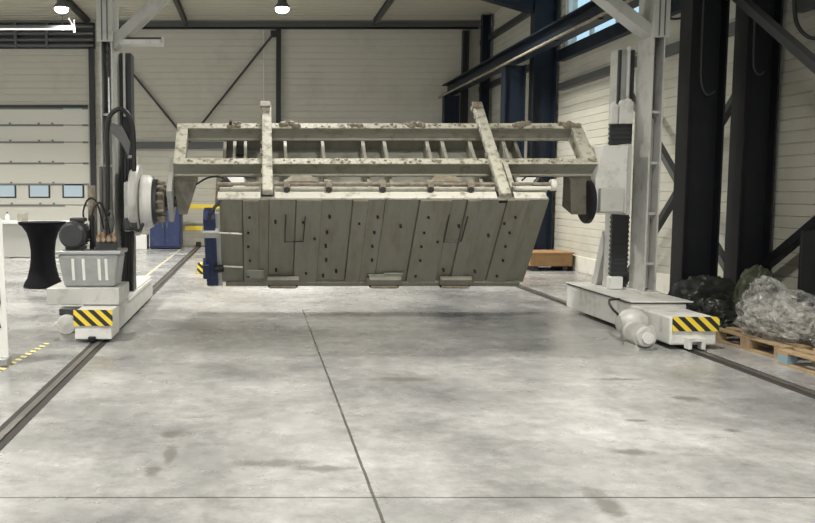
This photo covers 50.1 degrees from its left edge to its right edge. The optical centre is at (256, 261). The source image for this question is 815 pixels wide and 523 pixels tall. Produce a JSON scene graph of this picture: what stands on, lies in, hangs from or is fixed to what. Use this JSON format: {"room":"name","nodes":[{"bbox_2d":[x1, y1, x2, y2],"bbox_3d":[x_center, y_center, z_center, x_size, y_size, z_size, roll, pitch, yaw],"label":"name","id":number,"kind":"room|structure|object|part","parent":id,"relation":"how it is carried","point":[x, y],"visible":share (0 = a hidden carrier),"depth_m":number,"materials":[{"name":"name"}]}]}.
{"room":"factory hall","nodes":[
{"label":"factory hall","id":0,"kind":"room"},
{"bbox_2d":[0,21,480,238],"bbox_3d":[-2.900,-3.754,25.264,20.200,6.580,0.300,0,5,0],"label":"wall","id":1,"kind":"structure","parent":0,"point":[328,75],"depth_m":24.98,"materials":[{"name":"beige metal"}]},
{"bbox_2d":[0,22,94,48],"bbox_3d":[-7.065,-6.579,24.730,4.670,0.740,0.268,0,5,0],"label":"shaft","id":2,"kind":"object","parent":1,"relation":"attached to","point":[84,34],"visible":0.93,"depth_m":24.66,"materials":[{"name":"grey metal"}]},
{"bbox_3d":[-7.000,-6.574,24.676,0.080,0.700,0.160,0,5,0],"label":"bearing plate","id":3,"kind":"part","parent":2,"relation":"part of","materials":[{"name":"grey metal"}]},
{"bbox_3d":[-6.100,-6.574,24.676,0.080,0.700,0.160,0,5,0],"label":"bearing plate","id":4,"kind":"part","parent":2,"relation":"part of","materials":[{"name":"grey metal"}]},
{"bbox_2d":[0,42,97,245],"bbox_3d":[-6.930,-3.453,25.144,4.340,6.000,0.250,0,5,0],"label":"door","id":5,"kind":"structure","parent":1,"relation":"in","point":[44,149],"depth_m":25.21,"materials":[{"name":"light grey painted steel panels"},{"name":"window glass"},{"name":"dark steel"}]},
{"bbox_3d":[-7.485,-2.094,25.273,0.550,0.330,0.020,0,5,0],"label":"light pane","id":6,"kind":"part","parent":5,"relation":"part of","materials":[{"name":"blue"}]},
{"bbox_3d":[-7.485,-2.095,25.286,0.650,0.410,0.025,0,5,0],"label":"light frame","id":7,"kind":"part","parent":5,"relation":"part of","materials":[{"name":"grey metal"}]},
{"bbox_3d":[-7.360,-4.513,25.077,3.280,0.055,0.025,0,5,0],"label":"stiffener rail","id":8,"kind":"part","parent":5,"relation":"part of","materials":[{"name":"grey metal"}]},
{"bbox_3d":[-7.360,-4.025,25.119,3.280,0.055,0.025,0,5,0],"label":"stiffener rail","id":9,"kind":"part","parent":5,"relation":"part of","materials":[{"name":"grey metal"}]},
{"bbox_3d":[-7.360,-3.527,25.160,3.280,0.055,0.025,0,5,0],"label":"stiffener rail","id":10,"kind":"part","parent":5,"relation":"part of","materials":[{"name":"grey metal"}]},
{"bbox_3d":[-7.360,-2.909,25.212,3.280,0.055,0.025,0,5,0],"label":"stiffener rail","id":11,"kind":"part","parent":5,"relation":"part of","materials":[{"name":"grey metal"}]},
{"bbox_3d":[-7.360,-2.291,25.264,3.280,0.055,0.025,0,5,0],"label":"stiffener rail","id":12,"kind":"part","parent":5,"relation":"part of","materials":[{"name":"grey metal"}]},
{"bbox_3d":[-7.360,-1.673,25.316,3.280,0.055,0.025,0,5,0],"label":"stiffener rail","id":13,"kind":"part","parent":5,"relation":"part of","materials":[{"name":"grey metal"}]},
{"bbox_3d":[-6.475,-2.095,25.286,0.650,0.410,0.025,0,5,0],"label":"light frame","id":14,"kind":"part","parent":5,"relation":"part of","materials":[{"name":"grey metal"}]},
{"bbox_3d":[-6.475,-2.094,25.273,0.550,0.330,0.020,0,5,0],"label":"light pane","id":15,"kind":"part","parent":5,"relation":"part of","materials":[{"name":"blue"}]},
{"bbox_3d":[-5.465,-2.095,25.286,0.650,0.410,0.025,0,5,0],"label":"light frame","id":16,"kind":"part","parent":5,"relation":"part of","materials":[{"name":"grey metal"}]},
{"bbox_3d":[-5.465,-2.094,25.273,0.550,0.330,0.020,0,5,0],"label":"light pane","id":17,"kind":"part","parent":5,"relation":"part of","materials":[{"name":"blue"}]},
{"bbox_2d":[134,74,190,142],"bbox_3d":[-3.200,-4.964,24.912,2.500,3.050,0.060,0,5,0],"label":"diagonal brace","id":18,"kind":"object","parent":1,"relation":"attached to","point":[136,78],"visible":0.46,"depth_m":24.90,"materials":[{"name":"grey metal"}]},
{"bbox_2d":[149,239,204,245],"bbox_3d":[0.885,-0.570,25.354,11.330,0.220,0.045,0,5,0],"label":"baseboard","id":19,"kind":"structure","parent":1,"relation":"attached to","point":[186,242],"depth_m":25.33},
{"bbox_2d":[136,142,222,148],"bbox_3d":[-2.050,-3.427,25.078,5.100,0.200,0.115,0,5,0],"label":"trim","id":20,"kind":"structure","parent":1,"relation":"attached to","point":[139,145],"depth_m":25.02,"materials":[{"name":"grey metal"}]},
{"bbox_2d":[263,31,263,100],"bbox_3d":[0.200,-5.241,24.928,0.024,3.000,0.024,0,5,0],"label":"pull cord","id":21,"kind":"object","parent":1,"relation":"attached to","point":[263,31],"visible":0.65,"depth_m":24.89,"materials":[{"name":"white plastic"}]},
{"bbox_2d":[276,29,280,122],"bbox_3d":[0.630,-3.618,25.025,0.140,6.310,0.140,0,5,0],"label":"wall post","id":22,"kind":"object","parent":1,"relation":"attached to","point":[278,31],"visible":0.36,"depth_m":24.86,"materials":[{"name":"grey metal"}]},
{"bbox_2d":[201,30,275,122],"bbox_3d":[-0.715,-5.163,24.895,2.570,3.150,0.060,0,5,0],"label":"diagonal brace","id":23,"kind":"object","parent":22,"relation":"attached to","point":[273,32],"visible":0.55,"depth_m":24.84,"materials":[{"name":"grey metal"}]},
{"bbox_2d":[119,20,480,28],"bbox_3d":[0.950,-6.867,24.708,11.100,0.267,0.263,0,5,0],"label":"beam","id":24,"kind":"structure","parent":1,"relation":"attached to","point":[152,24],"depth_m":24.81,"materials":[{"name":"grey metal"}]},
{"bbox_2d":[438,0,638,97],"bbox_3d":[5.547,-4.138,14.504,0.426,0.431,21.600,0,5,0],"label":"beam","id":25,"kind":"structure","parent":1,"relation":"attached to","point":[589,15],"depth_m":16.76,"materials":[{"name":"blue metal"}]},
{"bbox_2d":[0,0,501,20],"bbox_3d":[-2.900,-5.743,8.468,20.200,0.200,33.840,0,5,0],"label":"ceiling","id":26,"kind":"structure","parent":0,"point":[10,10],"depth_m":23.34,"materials":[{"name":"beige metal"}]},
{"bbox_2d":[0,13,75,32],"bbox_3d":[-5.768,-6.016,20.066,2.963,1.200,0.080,0,5,0],"label":"lamp","id":27,"kind":"object","parent":26,"relation":"hanging from","point":[2,27],"visible":0.91,"depth_m":20.07,"materials":[{"name":"white"}]},
{"bbox_2d":[53,0,69,12],"bbox_3d":[-4.500,-6.149,19.553,0.400,0.850,0.400,0,5,0],"label":"lamp","id":28,"kind":"object","parent":26,"relation":"hanging from","point":[61,6],"visible":1,"depth_m":19.47,"materials":[{"name":"grey metal"}]},
{"bbox_2d":[55,7,68,12],"bbox_3d":[-4.500,-5.780,19.584,0.310,0.110,0.310,0,5,0],"label":"diffuser","id":29,"kind":"object","parent":28,"relation":"attached to","point":[58,9],"depth_m":19.49,"materials":[{"name":"white plastic"}]},
{"bbox_2d":[66,0,90,25],"bbox_3d":[-4.850,-6.657,21.618,0.100,0.177,5.900,0,5,0],"label":"diagonal brace","id":30,"kind":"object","parent":26,"relation":"attached to","point":[71,4],"depth_m":23.08,"materials":[{"name":"grey metal"}]},
{"bbox_2d":[173,0,186,25],"bbox_3d":[-2.060,-6.657,21.618,0.100,0.177,5.900,0,5,0],"label":"diagonal brace","id":31,"kind":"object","parent":26,"relation":"attached to","point":[177,3],"depth_m":22.88,"materials":[{"name":"grey metal"}]},
{"bbox_2d":[274,0,290,12],"bbox_3d":[0.580,-6.149,19.553,0.400,0.850,0.400,0,5,0],"label":"lamp","id":32,"kind":"object","parent":26,"relation":"hanging from","point":[282,6],"visible":1,"depth_m":19.47,"materials":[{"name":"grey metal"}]},
{"bbox_2d":[275,7,288,12],"bbox_3d":[0.580,-5.780,19.584,0.310,0.110,0.310,0,5,0],"label":"diffuser","id":33,"kind":"object","parent":32,"relation":"attached to","point":[278,9],"depth_m":19.49,"materials":[{"name":"white plastic"}]},
{"bbox_2d":[373,0,394,25],"bbox_3d":[3.400,-6.657,21.618,0.100,0.177,5.900,0,5,0],"label":"diagonal brace","id":34,"kind":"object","parent":26,"relation":"attached to","point":[387,3],"depth_m":22.88,"materials":[{"name":"grey metal"}]},
{"bbox_2d":[0,246,814,522],"bbox_3d":[-2.900,0.998,9.216,20.200,0.200,34.200,0,5,0],"label":"floor","id":35,"kind":"structure","parent":0,"point":[210,404],"depth_m":6.33,"materials":[{"name":"concrete"}]},
{"bbox_2d":[0,218,11,365],"bbox_3d":[-2.790,0.282,8.067,0.860,1.420,0.170,0,5,0],"label":"display stand","id":36,"kind":"object","parent":35,"relation":"on","point":[5,358],"visible":1,"depth_m":8.06,"materials":[{"name":"white"}]},
{"bbox_2d":[0,342,51,371],"bbox_3d":[-2.425,1.055,7.339,0.070,0.001,4.064,0,5,4],"label":"tape","id":37,"kind":"object","parent":35,"relation":"on","point":[18,359],"visible":1,"depth_m":8.59,"materials":[{"name":"yellow plastic"}]},
{"bbox_2d":[2,221,68,257],"bbox_3d":[-6.075,-0.554,21.103,3.050,0.900,0.750,0,5,0],"label":"workbench","id":38,"kind":"object","parent":35,"relation":"on","point":[15,238],"visible":0.3,"depth_m":20.79,"materials":[{"name":"white"}]},
{"bbox_2d":[5,212,8,220],"bbox_3d":[-6.150,-1.106,20.931,0.100,0.230,0.100,0,5,0],"label":"spray bottle","id":39,"kind":"object","parent":38,"relation":"on","point":[6,215],"visible":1,"depth_m":20.90,"materials":[{"name":"white plastic"}]},
{"bbox_2d":[17,213,27,220],"bbox_3d":[-5.770,-1.091,20.932,0.220,0.200,0.200,0,5,0],"label":"carton","id":40,"kind":"object","parent":38,"relation":"on","point":[20,216],"visible":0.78,"depth_m":20.83,"materials":[{"name":"beige cardboard"}]},
{"bbox_2d":[2,221,68,223],"bbox_3d":[-6.075,-0.972,21.068,3.050,0.060,0.750,0,5,0],"label":"countertop","id":41,"kind":"structure","parent":38,"relation":"on","point":[3,222],"depth_m":20.70,"materials":[{"name":"white"}]},
{"bbox_2d":[17,221,66,288],"bbox_3d":[-3.680,-0.122,14.611,0.820,1.128,0.820,0,5,0],"label":"bistro table","id":42,"kind":"object","parent":35,"relation":"on","point":[42,235],"visible":0.89,"depth_m":14.41,"materials":[{"name":"black fabric"}]},
{"bbox_2d":[0,246,199,450],"bbox_3d":[-1.730,0.773,10.602,0.170,0.016,29.000,0,5,0],"label":"rail","id":43,"kind":"object","parent":35,"relation":"on","point":[9,429],"visible":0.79,"depth_m":7.22,"materials":[{"name":"grey metal"}]},
{"bbox_2d":[136,234,148,248],"bbox_3d":[-3.335,-0.571,24.288,0.430,0.400,0.500,0,5,0],"label":"carton","id":44,"kind":"object","parent":35,"relation":"on","point":[142,241],"visible":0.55,"depth_m":24.04,"materials":[{"name":"white cardboard"}]},
{"bbox_2d":[145,250,179,275],"bbox_3d":[-2.160,0.017,19.671,0.060,0.001,8.400,0,5,0],"label":"floor marking","id":45,"kind":"object","parent":35,"relation":"on","point":[159,265],"depth_m":19.07,"materials":[{"name":"beige paint"}]},
{"bbox_2d":[150,207,182,248],"bbox_3d":[-2.590,-1.002,24.342,0.920,1.250,0.880,0,5,0],"label":"cabinet","id":46,"kind":"object","parent":35,"relation":"on","point":[167,235],"visible":0.56,"depth_m":23.95,"materials":[{"name":"metal"}]},
{"bbox_3d":[-2.800,-0.968,23.941,0.400,1.090,0.025,0,5,0],"label":"door","id":47,"kind":"part","parent":46,"relation":"part of","materials":[{"name":"blue paint"}]},
{"bbox_3d":[-2.380,-0.968,23.941,0.400,1.090,0.025,0,5,0],"label":"door","id":48,"kind":"part","parent":46,"relation":"part of","materials":[{"name":"blue paint"}]},
{"bbox_2d":[197,262,202,273],"bbox_3d":[-1.025,0.132,17.061,0.330,0.210,0.320,0,5,0],"label":"block","id":49,"kind":"object","parent":35,"relation":"on","point":[199,265],"visible":0.4,"depth_m":16.92,"materials":[{"name":"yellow metal"}]},
{"bbox_2d":[185,204,219,230],"bbox_3d":[-1.150,-1.060,24.738,1.900,1.300,0.160,0,5,0],"label":"barrier","id":50,"kind":"object","parent":35,"relation":"on","point":[192,206],"visible":0.16,"depth_m":24.62,"materials":[{"name":"yellow metal"}]},
{"bbox_3d":[-1.150,-0.962,24.706,1.900,0.130,0.080,0,5,0],"label":"rail","id":51,"kind":"part","parent":50,"relation":"part of","materials":[{"name":"yellow metal"}]},
{"bbox_3d":[-1.150,-1.590,24.654,1.900,0.130,0.080,0,5,0],"label":"rail","id":52,"kind":"part","parent":50,"relation":"part of","materials":[{"name":"yellow paint"}]},
{"bbox_2d":[46,0,719,349],"bbox_3d":[1.391,-1.615,10.450,7.432,4.800,3.797,1,5,9],"label":"gantry","id":53,"kind":"object","parent":35,"relation":"on","point":[642,315],"visible":0.98,"depth_m":10.41,"materials":[{"name":"white metal"}]},
{"bbox_3d":[-2.120,0.695,9.597,0.230,0.230,0.350,0,5,0],"label":"drive motor","id":54,"kind":"part","parent":53,"relation":"part of","materials":[{"name":"grey paint"}]},
{"bbox_2d":[55,185,127,286],"bbox_3d":[-1.933,-0.305,9.960,0.755,1.168,0.540,0,5,0],"label":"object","id":55,"kind":"object","parent":53,"relation":"on","point":[101,264],"visible":1,"depth_m":9.78,"materials":[{"name":"white"}]},
{"bbox_2d":[61,225,81,245],"bbox_3d":[-2.120,-0.298,9.708,0.242,0.242,0.023,0,5,0],"label":"fan grille","id":56,"kind":"object","parent":55,"relation":"attached to","point":[71,235],"depth_m":9.71,"materials":[{"name":"grey metal"}]},
{"bbox_3d":[-2.120,-0.315,9.914,0.320,0.320,0.430,0,5,0],"label":"motor","id":57,"kind":"part","parent":55,"relation":"part of","materials":[{"name":"grey metal"}]},
{"bbox_3d":[-1.935,0.089,9.993,0.701,0.378,0.492,0,5,0],"label":"tank","id":58,"kind":"part","parent":55,"relation":"part of","materials":[{"name":"grey metal"}]},
{"bbox_3d":[-1.788,0.615,9.266,0.425,0.175,0.014,0,5,0],"label":"hazard plate","id":59,"kind":"part","parent":53,"relation":"part of","materials":[{"name":"yellow metal"}]},
{"bbox_3d":[-1.831,-3.150,10.206,0.197,1.000,0.028,0,5,0],"label":"plate","id":60,"kind":"part","parent":53,"relation":"part of","materials":[{"name":"grey paint"}]},
{"bbox_3d":[-1.825,-2.476,10.427,0.048,0.420,0.052,4,6,40],"label":"lift chain","id":61,"kind":"part","parent":53,"relation":"part of","materials":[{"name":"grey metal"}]},
{"bbox_3d":[-1.825,-1.994,10.490,0.052,0.550,0.052,0,5,0],"label":"cylinder rod","id":62,"kind":"part","parent":53,"relation":"part of","materials":[{"name":"white metal"}]},
{"bbox_3d":[-1.730,-1.121,10.899,0.030,3.020,0.050,0,5,0],"label":"guide rail","id":63,"kind":"part","parent":53,"relation":"part of","materials":[{"name":"grey metal"}]},
{"bbox_3d":[-1.610,-1.121,10.899,0.030,3.020,0.050,0,5,0],"label":"guide rail","id":64,"kind":"part","parent":53,"relation":"part of","materials":[{"name":"grey metal"}]},
{"bbox_3d":[-1.400,-2.639,10.335,0.520,0.020,0.200,0,5,0],"label":"bracket arm","id":65,"kind":"part","parent":53,"relation":"part of","materials":[{"name":"white paint"}]},
{"bbox_2d":[165,101,597,221],"bbox_3d":[1.535,-1.275,10.581,5.347,1.561,1.483,0,5,2],"label":"frame","id":66,"kind":"object","parent":53,"relation":"attached to","point":[184,172],"visible":0.93,"depth_m":10.55,"materials":[{"name":"beige paint"}]},
{"bbox_3d":[-1.066,-0.904,10.682,0.068,0.520,0.660,0,45,0],"label":"mounting plate","id":67,"kind":"part","parent":66,"relation":"part of","materials":[{"name":"grey paint"}]},
{"bbox_3d":[-0.470,-0.870,10.335,0.060,0.080,0.520,0,45,0],"label":"clamp arm","id":68,"kind":"part","parent":66,"relation":"part of","materials":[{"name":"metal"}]},
{"bbox_3d":[-0.375,-0.917,10.162,0.198,0.199,0.150,0,5,-1],"label":"clamp knob","id":69,"kind":"part","parent":66,"relation":"part of","materials":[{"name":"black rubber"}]},
{"bbox_2d":[202,141,556,287],"bbox_3d":[1.415,-0.653,10.978,4.190,1.961,2.159,0,5,0],"label":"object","id":70,"kind":"object","parent":66,"relation":"attached to","point":[441,231],"visible":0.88,"depth_m":10.40,"materials":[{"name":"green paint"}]},
{"bbox_3d":[-0.505,-0.646,9.976,0.185,0.358,0.142,1,5,16],"label":"lever","id":71,"kind":"part","parent":70,"relation":"part of","materials":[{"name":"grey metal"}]},
{"bbox_3d":[-0.475,0.092,10.615,0.121,0.102,0.089,-1,5,-8],"label":"latch knob","id":72,"kind":"part","parent":70,"relation":"part of","materials":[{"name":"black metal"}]},
{"bbox_3d":[-0.420,-0.717,11.037,0.040,1.242,1.480,0,45,0],"label":"panel","id":73,"kind":"part","parent":70,"relation":"part of","materials":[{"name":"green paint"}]},
{"bbox_3d":[-0.320,-0.340,10.248,0.281,0.038,0.024,0,5,0],"label":"tie rod","id":74,"kind":"part","parent":70,"relation":"part of","materials":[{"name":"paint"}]},
{"bbox_3d":[-0.320,0.064,10.650,0.281,0.038,0.024,0,5,0],"label":"tie rod","id":75,"kind":"part","parent":70,"relation":"part of","materials":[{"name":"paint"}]},
{"bbox_3d":[-0.020,0.160,10.745,0.220,0.140,0.014,0,45,0],"label":"patch plate","id":76,"kind":"part","parent":70,"relation":"part of","materials":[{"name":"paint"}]},
{"bbox_3d":[0.454,-0.391,10.184,0.246,0.448,0.016,0,45,0],"label":"bent rod","id":77,"kind":"part","parent":70,"relation":"part of","materials":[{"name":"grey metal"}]},
{"bbox_3d":[1.485,-1.225,11.618,3.850,1.185,0.040,0,45,0],"label":"panel","id":78,"kind":"part","parent":70,"relation":"part of","materials":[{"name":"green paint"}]},
{"bbox_3d":[1.480,0.263,10.908,3.760,0.075,0.085,0,45,0],"label":"sill","id":79,"kind":"part","parent":70,"relation":"part of","materials":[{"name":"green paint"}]},
{"bbox_3d":[1.500,0.217,10.802,0.200,0.140,0.014,0,45,0],"label":"patch plate","id":80,"kind":"part","parent":70,"relation":"part of","materials":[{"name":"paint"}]},
{"bbox_3d":[1.485,-0.239,10.412,3.850,1.386,0.080,0,45,0],"label":"panel","id":81,"kind":"part","parent":70,"relation":"part of","materials":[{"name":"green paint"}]},
{"bbox_3d":[1.720,0.196,10.780,0.240,0.140,0.014,0,45,0],"label":"patch plate","id":82,"kind":"part","parent":70,"relation":"part of","materials":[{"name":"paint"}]},
{"bbox_3d":[2.379,-0.391,10.184,0.236,0.448,0.016,0,45,0],"label":"bent rod","id":83,"kind":"part","parent":70,"relation":"part of","materials":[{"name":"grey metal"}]},
{"bbox_3d":[3.390,-0.717,11.037,0.040,1.242,1.480,0,45,0],"label":"panel","id":84,"kind":"part","parent":70,"relation":"part of","materials":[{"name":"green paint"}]},
{"bbox_3d":[3.195,-0.870,10.335,0.070,0.080,0.520,0,45,0],"label":"clamp arm","id":85,"kind":"part","parent":66,"relation":"part of","materials":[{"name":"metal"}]},
{"bbox_3d":[3.370,-0.917,10.162,0.193,0.194,0.150,0,5,1],"label":"clamp knob","id":86,"kind":"part","parent":66,"relation":"part of","materials":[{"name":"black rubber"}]},
{"bbox_3d":[4.600,-1.161,10.896,0.030,3.038,0.050,0,5,0],"label":"guide rail","id":87,"kind":"part","parent":53,"relation":"part of","materials":[{"name":"grey metal"}]},
{"bbox_3d":[4.630,0.394,10.811,0.660,0.013,2.040,0,5,0],"label":"plate","id":88,"kind":"part","parent":53,"relation":"part of","materials":[{"name":"grey metal"}]},
{"bbox_3d":[4.765,-1.161,10.896,0.030,3.038,0.050,0,5,0],"label":"guide rail","id":89,"kind":"part","parent":53,"relation":"part of","materials":[{"name":"grey metal"}]},
{"bbox_3d":[4.060,0.778,9.030,0.250,0.250,0.375,0,5,0],"label":"drive motor","id":90,"kind":"part","parent":53,"relation":"part of","materials":[{"name":"grey paint"}]},
{"bbox_3d":[4.845,0.365,10.718,0.250,0.025,0.540,0,5,0],"label":"plate","id":91,"kind":"part","parent":53,"relation":"part of","materials":[{"name":"white paint"}]},
{"bbox_3d":[4.860,-2.526,10.422,0.048,0.420,0.052,-4,6,-40],"label":"lift chain","id":92,"kind":"part","parent":53,"relation":"part of","materials":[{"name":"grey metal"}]},
{"bbox_3d":[4.867,-3.175,10.204,0.197,0.950,0.028,0,5,0],"label":"plate","id":93,"kind":"part","parent":53,"relation":"part of","materials":[{"name":"grey paint"}]},
{"bbox_3d":[4.572,0.652,8.856,0.485,0.150,0.017,0,5,0],"label":"hazard plate","id":94,"kind":"part","parent":53,"relation":"part of","materials":[{"name":"yellow metal"}]},
{"bbox_2d":[442,95,459,122],"bbox_3d":[5.645,-2.631,24.917,0.490,4.400,0.360,0,5,0],"label":"steel column","id":95,"kind":"structure","parent":35,"relation":"on","point":[450,104],"depth_m":24.75,"materials":[{"name":"blue metal"}]},
{"bbox_2d":[460,30,469,122],"bbox_3d":[6.070,-3.585,24.987,0.240,6.290,0.240,0,5,0],"label":"steel column","id":96,"kind":"structure","parent":35,"relation":"on","point":[465,33],"depth_m":24.80,"materials":[{"name":"grey metal"}]},
{"bbox_2d":[479,14,490,122],"bbox_3d":[6.400,-3.639,24.080,0.260,6.550,0.280,0,5,0],"label":"steel column","id":97,"kind":"structure","parent":35,"relation":"on","point":[485,44],"depth_m":23.88,"materials":[{"name":"metal"}]},
{"bbox_2d":[500,64,525,157],"bbox_3d":[5.650,-2.124,18.889,0.520,4.400,0.360,0,5,0],"label":"steel column","id":98,"kind":"structure","parent":35,"relation":"on","point":[513,77],"depth_m":18.74,"materials":[{"name":"blue metal"}]},
{"bbox_2d":[527,0,558,249],"bbox_3d":[6.277,-3.195,18.798,0.535,6.550,0.360,0,5,0],"label":"steel column","id":99,"kind":"structure","parent":35,"relation":"on","point":[543,66],"depth_m":18.74,"materials":[{"name":"blue metal"}]},
{"bbox_2d":[482,0,533,13],"bbox_3d":[-3.435,-5.935,18.568,18.930,0.990,0.280,0,5,0],"label":"rafter","id":100,"kind":"object","parent":99,"relation":"attached to","point":[525,6],"visible":1,"depth_m":18.52,"materials":[{"name":"blue metal"}]},
{"bbox_2d":[527,250,574,270],"bbox_3d":[6.060,-0.027,17.911,0.940,0.385,0.860,0,5,0],"label":"wooden crate","id":101,"kind":"object","parent":35,"relation":"on","point":[557,259],"visible":0.69,"depth_m":17.51,"materials":[{"name":"brown wood"}]},
{"bbox_3d":[6.060,-0.206,17.896,0.940,0.025,0.860,0,5,0],"label":"crate lid","id":102,"kind":"part","parent":101,"relation":"part of","materials":[{"name":"brown wood"}]},
{"bbox_2d":[515,285,814,398],"bbox_3d":[4.550,0.773,10.602,0.170,0.016,29.000,0,5,0],"label":"rail","id":103,"kind":"object","parent":35,"relation":"on","point":[778,381],"visible":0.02,"depth_m":7.99,"materials":[{"name":"grey metal"}]},
{"bbox_2d":[627,94,731,284],"bbox_3d":[6.420,-1.058,12.957,0.100,3.250,3.720,0,5,0],"label":"diagonal brace","id":104,"kind":"object","parent":35,"relation":"on","point":[667,209],"visible":0.06,"depth_m":13.21,"materials":[{"name":"grey metal"}]},
{"bbox_2d":[669,0,729,289],"bbox_3d":[5.650,-1.449,10.867,0.520,4.400,0.360,0,5,0],"label":"steel column","id":105,"kind":"structure","parent":35,"relation":"on","point":[700,119],"depth_m":10.84,"materials":[{"name":"black metal"}]},
{"bbox_2d":[700,0,715,95],"bbox_3d":[5.618,-2.745,10.551,0.221,1.363,0.036,0,5,-6],"label":"hanging cable","id":106,"kind":"object","parent":105,"relation":"hanging from","point":[703,1],"visible":1,"depth_m":10.55,"materials":[{"name":"grey rubber"}]},
{"bbox_2d":[667,275,736,310],"bbox_3d":[5.542,0.475,10.545,0.959,0.619,0.392,0,5,0],"label":"tarpaulin","id":107,"kind":"object","parent":35,"relation":"on","point":[697,289],"visible":0.34,"depth_m":10.44,"materials":[{"name":"black plastic"}]},
{"bbox_2d":[695,298,741,336],"bbox_3d":[5.298,0.629,9.837,0.558,0.432,0.377,0,5,0],"label":"tarpaulin","id":108,"kind":"object","parent":35,"relation":"on","point":[711,307],"visible":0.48,"depth_m":9.70,"materials":[{"name":"black plastic"}]},
{"bbox_2d":[723,0,783,282],"bbox_3d":[6.317,-2.520,10.777,0.455,6.550,0.360,0,5,0],"label":"steel column","id":109,"kind":"structure","parent":35,"relation":"on","point":[754,101],"depth_m":10.83,"materials":[{"name":"black metal"}]},
{"bbox_2d":[633,94,723,271],"bbox_3d":[6.280,-1.544,13.016,0.100,3.250,3.920,0,5,0],"label":"diagonal brace","id":110,"kind":"object","parent":109,"relation":"attached to","point":[666,159],"visible":0.09,"depth_m":12.89,"materials":[{"name":"grey metal"}]},
{"bbox_2d":[752,20,764,74],"bbox_3d":[6.239,-2.746,10.550,0.181,0.862,0.036,-1,5,-7],"label":"cable","id":111,"kind":"object","parent":109,"relation":"hanging from","point":[754,22],"visible":0.91,"depth_m":10.56,"materials":[{"name":"grey rubber"}]},
{"bbox_2d":[716,327,814,358],"bbox_3d":[5.500,0.850,8.923,0.800,0.144,1.200,0,5,-4],"label":"wooden pallet","id":112,"kind":"object","parent":35,"relation":"on","point":[750,343],"visible":0.56,"depth_m":8.83,"materials":[{"name":"brown wood"}]},
{"bbox_2d":[732,264,778,327],"bbox_3d":[5.863,0.431,10.001,0.470,0.798,0.407,3,6,30],"label":"tarpaulin","id":113,"kind":"object","parent":112,"relation":"on","point":[749,275],"visible":0.52,"depth_m":9.89,"materials":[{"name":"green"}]},
{"bbox_2d":[734,275,814,343],"bbox_3d":[5.437,0.489,8.661,0.859,0.616,1.364,0,5,0],"label":"goods","id":114,"kind":"object","parent":112,"relation":"on","point":[787,320],"visible":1,"depth_m":8.58,"materials":[{"name":"grey plastic"}]},
{"bbox_2d":[725,0,814,73],"bbox_3d":[5.780,-1.069,7.597,0.100,4.170,6.120,0,5,0],"label":"diagonal brace","id":115,"kind":"object","parent":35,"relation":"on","point":[795,47],"visible":1,"depth_m":9.36,"materials":[{"name":"grey metal"}]},
{"bbox_2d":[777,349,814,374],"bbox_3d":[5.440,0.961,7.607,0.800,0.144,1.200,0,5,-3],"label":"wooden pallet","id":116,"kind":"object","parent":35,"relation":"on","point":[785,357],"visible":1,"depth_m":8.04,"materials":[{"name":"brown wood"}]},
{"bbox_2d":[797,231,814,308],"bbox_3d":[6.185,0.271,9.391,0.430,1.220,0.170,0,5,0],"label":"board","id":117,"kind":"object","parent":35,"relation":"on","point":[806,268],"visible":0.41,"depth_m":9.34,"materials":[{"name":"metal"}]},
{"bbox_2d":[489,0,814,299],"bbox_3d":[6.745,-2.357,8.653,0.250,6.580,33.640,0,5,0],"label":"wall","id":118,"kind":"structure","parent":0,"point":[587,104],"depth_m":13.64,"materials":[{"name":"beige metal"}]},
{"bbox_2d":[487,64,528,88],"bbox_3d":[6.548,-4.774,21.877,0.135,0.140,6.000,0,5,0],"label":"trim","id":119,"kind":"structure","parent":118,"relation":"attached to","point":[494,83],"depth_m":23.09,"materials":[{"name":"grey metal"}]},
{"bbox_2d":[488,12,530,40],"bbox_3d":[6.548,-6.109,21.765,0.135,0.140,6.000,0,5,0],"label":"trim","id":120,"kind":"structure","parent":118,"relation":"attached to","point":[522,16],"depth_m":21.99,"materials":[{"name":"grey metal"}]},
{"bbox_2d":[567,0,638,45],"bbox_3d":[6.710,-4.940,14.487,0.080,1.350,7.560,0,5,0],"label":"window","id":121,"kind":"structure","parent":118,"relation":"in","point":[570,4],"depth_m":18.17,"materials":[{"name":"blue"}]},
{"bbox_2d":[557,0,680,61],"bbox_3d":[6.537,-4.108,14.557,0.155,0.240,7.500,0,5,0],"label":"trim","id":122,"kind":"structure","parent":118,"relation":"attached to","point":[616,31],"depth_m":16.13,"materials":[{"name":"blue metal"}]},
{"bbox_2d":[557,21,734,90],"bbox_3d":[6.548,-3.445,14.613,0.135,0.150,7.500,0,5,0],"label":"trim","id":123,"kind":"structure","parent":118,"relation":"attached to","point":[671,49],"depth_m":16.13,"materials":[{"name":"grey metal"}]},
{"bbox_2d":[567,255,796,301],"bbox_3d":[6.588,0.314,14.242,0.055,0.320,22.330,0,5,0],"label":"baseboard","id":124,"kind":"structure","parent":118,"relation":"attached to","point":[581,264],"depth_m":16.67,"materials":[{"name":"white"}]},
{"bbox_2d":[758,215,814,271],"bbox_3d":[6.420,-2.185,6.314,0.110,5.390,8.670,0,5,0],"label":"diagonal brace","id":125,"kind":"object","parent":118,"relation":"attached to","point":[790,244],"visible":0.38,"depth_m":10.27,"materials":[{"name":"black metal"}]},
{"bbox_2d":[792,0,814,39],"bbox_3d":[6.263,-3.008,9.474,0.073,1.064,0.594,-5,7,-44],"label":"hanging cable","id":126,"kind":"object","parent":118,"relation":"hanging from","point":[794,6],"visible":1,"depth_m":9.62,"materials":[{"name":"black rubber"}]},
{"bbox_2d":[796,0,814,12],"bbox_3d":[6.548,-2.850,7.538,0.135,0.150,5.500,0,5,0],"label":"trim","id":127,"kind":"structure","parent":118,"relation":"attached to","point":[803,6],"depth_m":10.08,"materials":[{"name":"grey metal"}]}
]}

